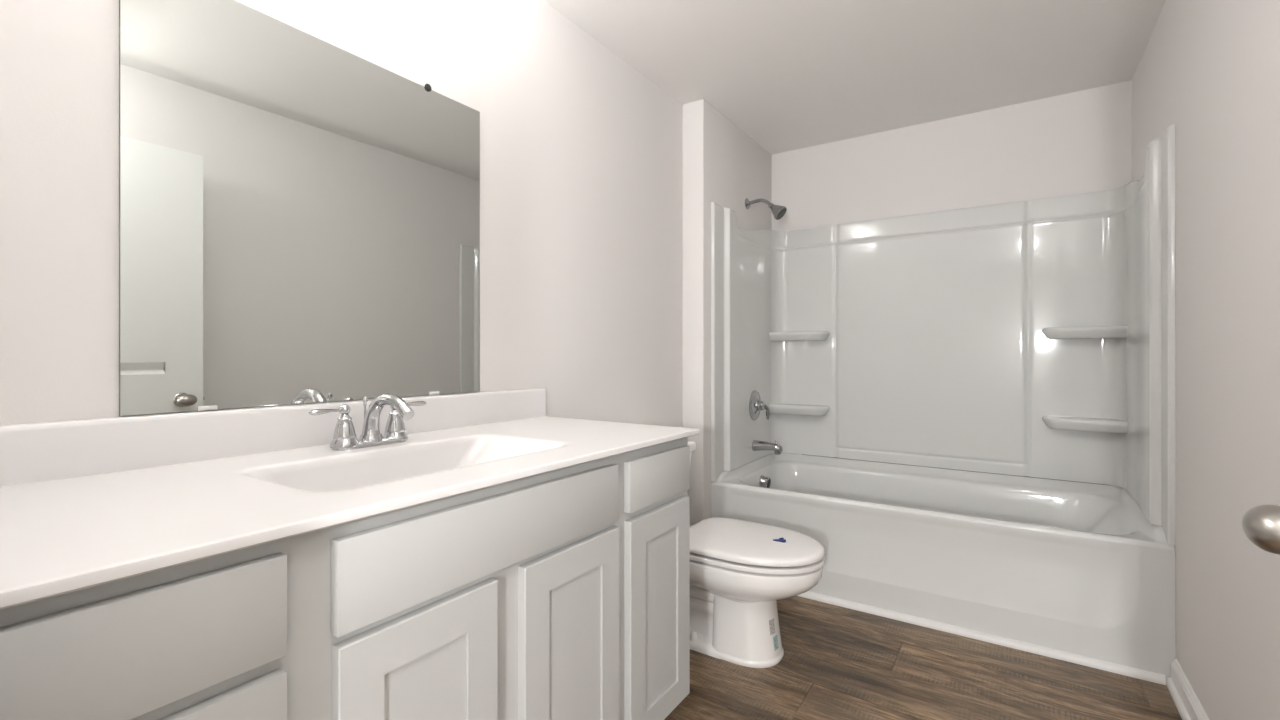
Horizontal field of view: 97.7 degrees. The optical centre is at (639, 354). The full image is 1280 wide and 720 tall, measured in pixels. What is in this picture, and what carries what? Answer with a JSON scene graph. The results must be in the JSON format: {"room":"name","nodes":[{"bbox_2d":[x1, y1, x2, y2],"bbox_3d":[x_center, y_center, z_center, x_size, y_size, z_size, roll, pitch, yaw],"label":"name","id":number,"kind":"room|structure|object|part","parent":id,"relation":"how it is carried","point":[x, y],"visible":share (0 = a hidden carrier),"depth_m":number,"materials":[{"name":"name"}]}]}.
{"room":"bathroom","nodes":[
{"label":"bathroom","id":0,"kind":"room"},
{"bbox_2d":[0,0,682,426],"bbox_3d":[-0.244,-0.077,2.113,0.110,2.245,3.430,0,0,34],"label":"wall","id":1,"kind":"structure","parent":0,"point":[581,153],"depth_m":1.71,"materials":[{"name":"white paint"}]},
{"bbox_2d":[0,388,545,486],"bbox_3d":[-0.696,0.157,1.319,0.021,0.094,1.344,0,0,34],"label":"backsplash","id":2,"kind":"structure","parent":1,"relation":"attached to","point":[43,451],"depth_m":1.08,"materials":[{"name":"stone"}]},
{"bbox_2d":[119,0,479,415],"bbox_3d":[-0.699,-0.312,1.325,0.009,0.840,0.803,0,0,34],"label":"wall mirror","id":3,"kind":"object","parent":1,"relation":"attached to","point":[299,213],"visible":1,"depth_m":1.21,"materials":[{"name":"clear glass"}]},
{"bbox_2d":[683,99,770,526],"bbox_3d":[0.496,-0.077,3.017,0.114,2.245,0.885,0,0,34],"label":"wall","id":4,"kind":"structure","parent":0,"point":[723,166],"depth_m":2.66,"materials":[{"name":"white paint"}]},
{"bbox_2d":[745,198,786,219],"bbox_3d":[0.673,-0.782,2.982,0.218,0.139,0.080,0,0,34],"label":"shower","id":5,"kind":"object","parent":4,"relation":"attached to","point":[778,211],"visible":1,"depth_m":2.95,"materials":[{"name":"silver metal"}]},
{"bbox_3d":[0.643,-0.813,3.002,0.137,0.053,0.019,0,0,34],"label":"arm","id":6,"kind":"part","parent":5,"relation":"part of","materials":[{"name":"silver metal"}]},
{"bbox_2d":[544,0,1165,154],"bbox_3d":[0.356,-1.240,0.748,2.640,0.080,5.040,0,0,34],"label":"ceiling","id":7,"kind":"structure","parent":0,"point":[790,75],"depth_m":2.22,"materials":[{"name":"white paint"}]},
{"bbox_2d":[665,596,1181,719],"bbox_3d":[0.303,1.075,0.668,2.640,0.060,5.233,0,0,34],"label":"floor","id":8,"kind":"structure","parent":0,"point":[837,662],"depth_m":1.80,"materials":[{"name":"wood"}]},
{"bbox_2d":[0,437,689,719],"bbox_3d":[-0.463,0.631,1.153,0.589,0.828,1.317,0,0,34],"label":"vanity cabinet","id":9,"kind":"object","parent":8,"relation":"on","point":[561,594],"visible":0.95,"depth_m":0.82,"materials":[{"name":"grey paint"}]},
{"bbox_3d":[-0.510,0.303,0.571,0.018,0.122,0.270,0,0,34],"label":"drawer","id":10,"kind":"part","parent":9,"relation":"part of","materials":[{"name":"grey paint"}]},
{"bbox_3d":[-0.510,0.508,0.571,0.018,0.249,0.270,0,0,34],"label":"drawer","id":11,"kind":"part","parent":9,"relation":"part of","materials":[{"name":"grey paint"}]},
{"bbox_2d":[0,388,699,609],"bbox_3d":[-0.455,0.227,1.158,0.600,0.234,1.344,0,0,34],"label":"countertop","id":12,"kind":"structure","parent":9,"relation":"on","point":[86,503],"depth_m":0.93,"materials":[{"name":"stone"}]},
{"bbox_2d":[308,393,426,449],"bbox_3d":[-0.600,0.144,1.268,0.206,0.119,0.212,0,0,-10],"label":"faucet","id":13,"kind":"object","parent":12,"relation":"on","point":[344,436],"visible":1,"depth_m":1.24,"materials":[{"name":"silver metal"}]},
{"bbox_3d":[-0.663,0.119,1.182,0.020,0.012,0.075,0,0,25],"label":"lever","id":14,"kind":"part","parent":13,"relation":"part of","materials":[{"name":"silver metal"}]},
{"bbox_3d":[-0.645,0.165,1.221,0.057,0.070,0.057,0,0,34],"label":"handle","id":15,"kind":"part","parent":13,"relation":"part of","materials":[{"name":"silver metal"}]},
{"bbox_3d":[-0.631,0.145,1.284,0.013,0.102,0.013,0,0,7],"label":"lift rod","id":16,"kind":"part","parent":13,"relation":"part of","materials":[{"name":"silver metal"}]},
{"bbox_3d":[-0.611,0.197,1.271,0.058,0.013,0.166,0,0,34],"label":"plate","id":17,"kind":"part","parent":13,"relation":"part of","materials":[{"name":"silver metal"}]},
{"bbox_3d":[-0.561,0.141,1.237,0.173,0.113,0.052,0,0,34],"label":"spout","id":18,"kind":"part","parent":13,"relation":"part of","materials":[{"name":"silver metal"}]},
{"bbox_3d":[-0.578,0.165,1.321,0.057,0.070,0.057,0,0,34],"label":"handle","id":19,"kind":"part","parent":13,"relation":"part of","materials":[{"name":"silver metal"}]},
{"bbox_3d":[-0.551,0.119,1.355,0.020,0.012,0.075,0,0,34],"label":"lever","id":20,"kind":"part","parent":13,"relation":"part of","materials":[{"name":"silver metal"}]},
{"bbox_3d":[-0.325,0.651,0.847,0.018,0.534,0.271,0,0,34],"label":"door","id":21,"kind":"part","parent":9,"relation":"part of","materials":[{"name":"grey paint"}]},
{"bbox_3d":[-0.327,0.651,0.849,0.010,0.409,0.146,0,0,34],"label":"door panel","id":22,"kind":"part","parent":9,"relation":"part of","materials":[{"name":"grey paint"}]},
{"bbox_3d":[-0.228,0.306,0.992,0.018,0.126,0.623,0,0,34],"label":"false drawer","id":23,"kind":"part","parent":9,"relation":"part of","materials":[{"name":"grey paint"}]},
{"bbox_3d":[-0.133,0.651,1.133,0.018,0.534,0.291,0,0,34],"label":"door","id":24,"kind":"part","parent":9,"relation":"part of","materials":[{"name":"grey paint"}]},
{"bbox_3d":[-0.136,0.651,1.135,0.010,0.409,0.166,0,0,34],"label":"door panel","id":25,"kind":"part","parent":9,"relation":"part of","materials":[{"name":"grey paint"}]},
{"bbox_3d":[0.049,0.305,1.405,0.018,0.118,0.284,0,0,34],"label":"drawer","id":26,"kind":"part","parent":9,"relation":"part of","materials":[{"name":"grey paint"}]},
{"bbox_3d":[0.050,0.651,1.407,0.018,0.534,0.281,0,0,34],"label":"door","id":27,"kind":"part","parent":9,"relation":"part of","materials":[{"name":"grey paint"}]},
{"bbox_3d":[0.048,0.651,1.408,0.010,0.409,0.156,0,0,34],"label":"door panel","id":28,"kind":"part","parent":9,"relation":"part of","materials":[{"name":"grey paint"}]},
{"bbox_2d":[688,440,824,667],"bbox_3d":[0.270,0.703,2.057,0.796,0.684,0.468,0,0,34],"label":"toilet","id":29,"kind":"object","parent":8,"relation":"on","point":[739,574],"visible":0.66,"depth_m":1.89,"materials":[{"name":"white ceramic"}]},
{"bbox_3d":[0.030,0.379,2.218,0.218,0.036,0.468,0,0,34],"label":"tank lid","id":30,"kind":"part","parent":29,"relation":"part of","materials":[{"name":"white ceramic"}]},
{"bbox_3d":[0.364,0.776,1.994,0.557,0.148,0.386,0,0,34],"label":"bowl","id":31,"kind":"part","parent":29,"relation":"part of","materials":[{"name":"white ceramic"}]},
{"bbox_3d":[0.392,0.688,1.976,0.503,0.020,0.388,0,0,34],"label":"seat","id":32,"kind":"part","parent":29,"relation":"part of","materials":[{"name":"white plastic"}]},
{"bbox_3d":[0.392,0.655,1.976,0.503,0.028,0.388,0,0,34],"label":"lid","id":33,"kind":"part","parent":29,"relation":"part of","materials":[{"name":"white plastic"}]},
{"bbox_2d":[773,538,785,542],"bbox_3d":[0.482,0.636,1.930,0.046,0.010,0.024,0,0,34],"label":"scrap","id":34,"kind":"object","parent":29,"relation":"on","point":[783,540],"visible":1,"depth_m":1.92,"materials":[{"name":"blue plastic"}]},
{"bbox_2d":[711,452,1175,678],"bbox_3d":[1.243,0.809,2.561,1.632,0.470,0.808,0,0,34],"label":"bathtub","id":35,"kind":"object","parent":8,"relation":"on","point":[1079,568],"visible":0.81,"depth_m":2.17,"materials":[{"name":"white ceramic"}]},
{"bbox_2d":[711,452,1174,550],"bbox_3d":[1.243,0.766,2.561,1.632,0.384,0.808,0,0,34],"label":"basin","id":36,"kind":"object","parent":35,"relation":"in","point":[841,504],"depth_m":2.49,"materials":[{"name":"white plastic"}]},
{"bbox_2d":[797,591,1165,684],"bbox_3d":[1.001,1.033,2.224,1.608,0.024,0.020,0,0,34],"label":"trim","id":37,"kind":"structure","parent":35,"relation":"attached to","point":[1137,673],"depth_m":2.02,"materials":[{"name":"white paint"}]},
{"bbox_2d":[771,80,1131,230],"bbox_3d":[1.452,-0.077,2.975,1.748,2.245,0.110,0,0,34],"label":"wall","id":38,"kind":"structure","parent":0,"point":[1077,142],"depth_m":2.79,"materials":[{"name":"white paint"}]},
{"bbox_2d":[711,124,1175,545],"bbox_3d":[1.243,-0.063,2.562,1.632,1.336,0.807,0,0,34],"label":"tub surround","id":39,"kind":"object","parent":38,"relation":"attached to","point":[1034,338],"visible":0.95,"depth_m":2.73,"materials":[{"name":"white plastic"}]},
{"bbox_3d":[0.584,-0.063,3.003,0.045,1.336,0.806,0,0,34],"label":"panel","id":40,"kind":"part","parent":39,"relation":"part of","materials":[{"name":"white plastic"}]},
{"bbox_2d":[749,390,769,420],"bbox_3d":[0.653,0.273,3.019,0.075,0.166,0.166,0,0,34],"label":"shower valve","id":41,"kind":"object","parent":39,"relation":"attached to","point":[756,405],"visible":1,"depth_m":3.01,"materials":[{"name":"silver metal"}]},
{"bbox_3d":[0.680,0.304,3.022,0.054,0.091,0.031,0,0,-26],"label":"lever","id":42,"kind":"part","parent":41,"relation":"part of","materials":[{"name":"silver metal"}]},
{"bbox_2d":[752,440,782,454],"bbox_3d":[0.681,0.488,2.988,0.156,0.071,0.062,0,0,34],"label":"tub spout","id":43,"kind":"object","parent":39,"relation":"attached to","point":[757,445],"visible":1,"depth_m":2.97,"materials":[{"name":"silver metal"}]},
{"bbox_2d":[769,404,829,415],"bbox_3d":[0.903,0.311,3.183,0.321,0.052,0.118,0,0,34],"label":"corner shelf","id":44,"kind":"object","parent":39,"relation":"attached to","point":[775,409],"depth_m":3.15,"materials":[{"name":"white plastic"}]},
{"bbox_2d":[769,331,829,340],"bbox_3d":[0.903,-0.107,3.183,0.321,0.052,0.118,0,0,34],"label":"corner shelf","id":45,"kind":"object","parent":39,"relation":"attached to","point":[773,335],"depth_m":3.14,"materials":[{"name":"white plastic"}]},
{"bbox_3d":[1.441,-0.079,2.854,1.570,1.304,0.101,0,0,34],"label":"panel","id":46,"kind":"part","parent":39,"relation":"part of","materials":[{"name":"white plastic"}]},
{"bbox_2d":[1042,416,1127,433],"bbox_3d":[1.962,0.307,2.474,0.295,0.052,0.118,0,0,34],"label":"corner shelf","id":47,"kind":"object","parent":39,"relation":"attached to","point":[1072,424],"depth_m":2.45,"materials":[{"name":"white plastic"}]},
{"bbox_2d":[1042,325,1127,338],"bbox_3d":[1.962,-0.099,2.474,0.295,0.052,0.118,0,0,34],"label":"corner shelf","id":48,"kind":"object","parent":39,"relation":"attached to","point":[1048,331],"depth_m":2.44,"materials":[{"name":"white plastic"}]},
{"bbox_3d":[1.903,-0.063,2.120,0.045,1.336,0.806,0,0,34],"label":"panel","id":49,"kind":"part","parent":39,"relation":"part of","materials":[{"name":"white plastic"}]},
{"bbox_2d":[1132,0,1279,719],"bbox_3d":[1.332,-0.077,1.127,0.110,2.245,3.315,0,0,34],"label":"wall","id":50,"kind":"structure","parent":0,"point":[1210,69],"depth_m":1.38,"materials":[{"name":"white paint"}]},
{"bbox_2d":[1166,658,1208,719],"bbox_3d":[1.068,1.001,0.854,0.026,0.088,2.208,0,0,34],"label":"baseboard","id":51,"kind":"structure","parent":50,"relation":"attached to","point":[1188,705],"depth_m":1.64,"materials":[{"name":"white paint"}]},
{"bbox_3d":[-0.072,-0.078,0.003,2.523,2.245,0.115,0,0,34],"label":"wall","id":52,"kind":"structure","parent":0,"visible":0},
{"bbox_2d":[1242,505,1279,554],"bbox_3d":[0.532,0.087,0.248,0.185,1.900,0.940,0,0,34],"label":"door knob","id":53,"kind":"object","parent":52,"relation":"in","point":[1261,523],"depth_m":0.60,"materials":[{"name":"silver metal"}]}
]}

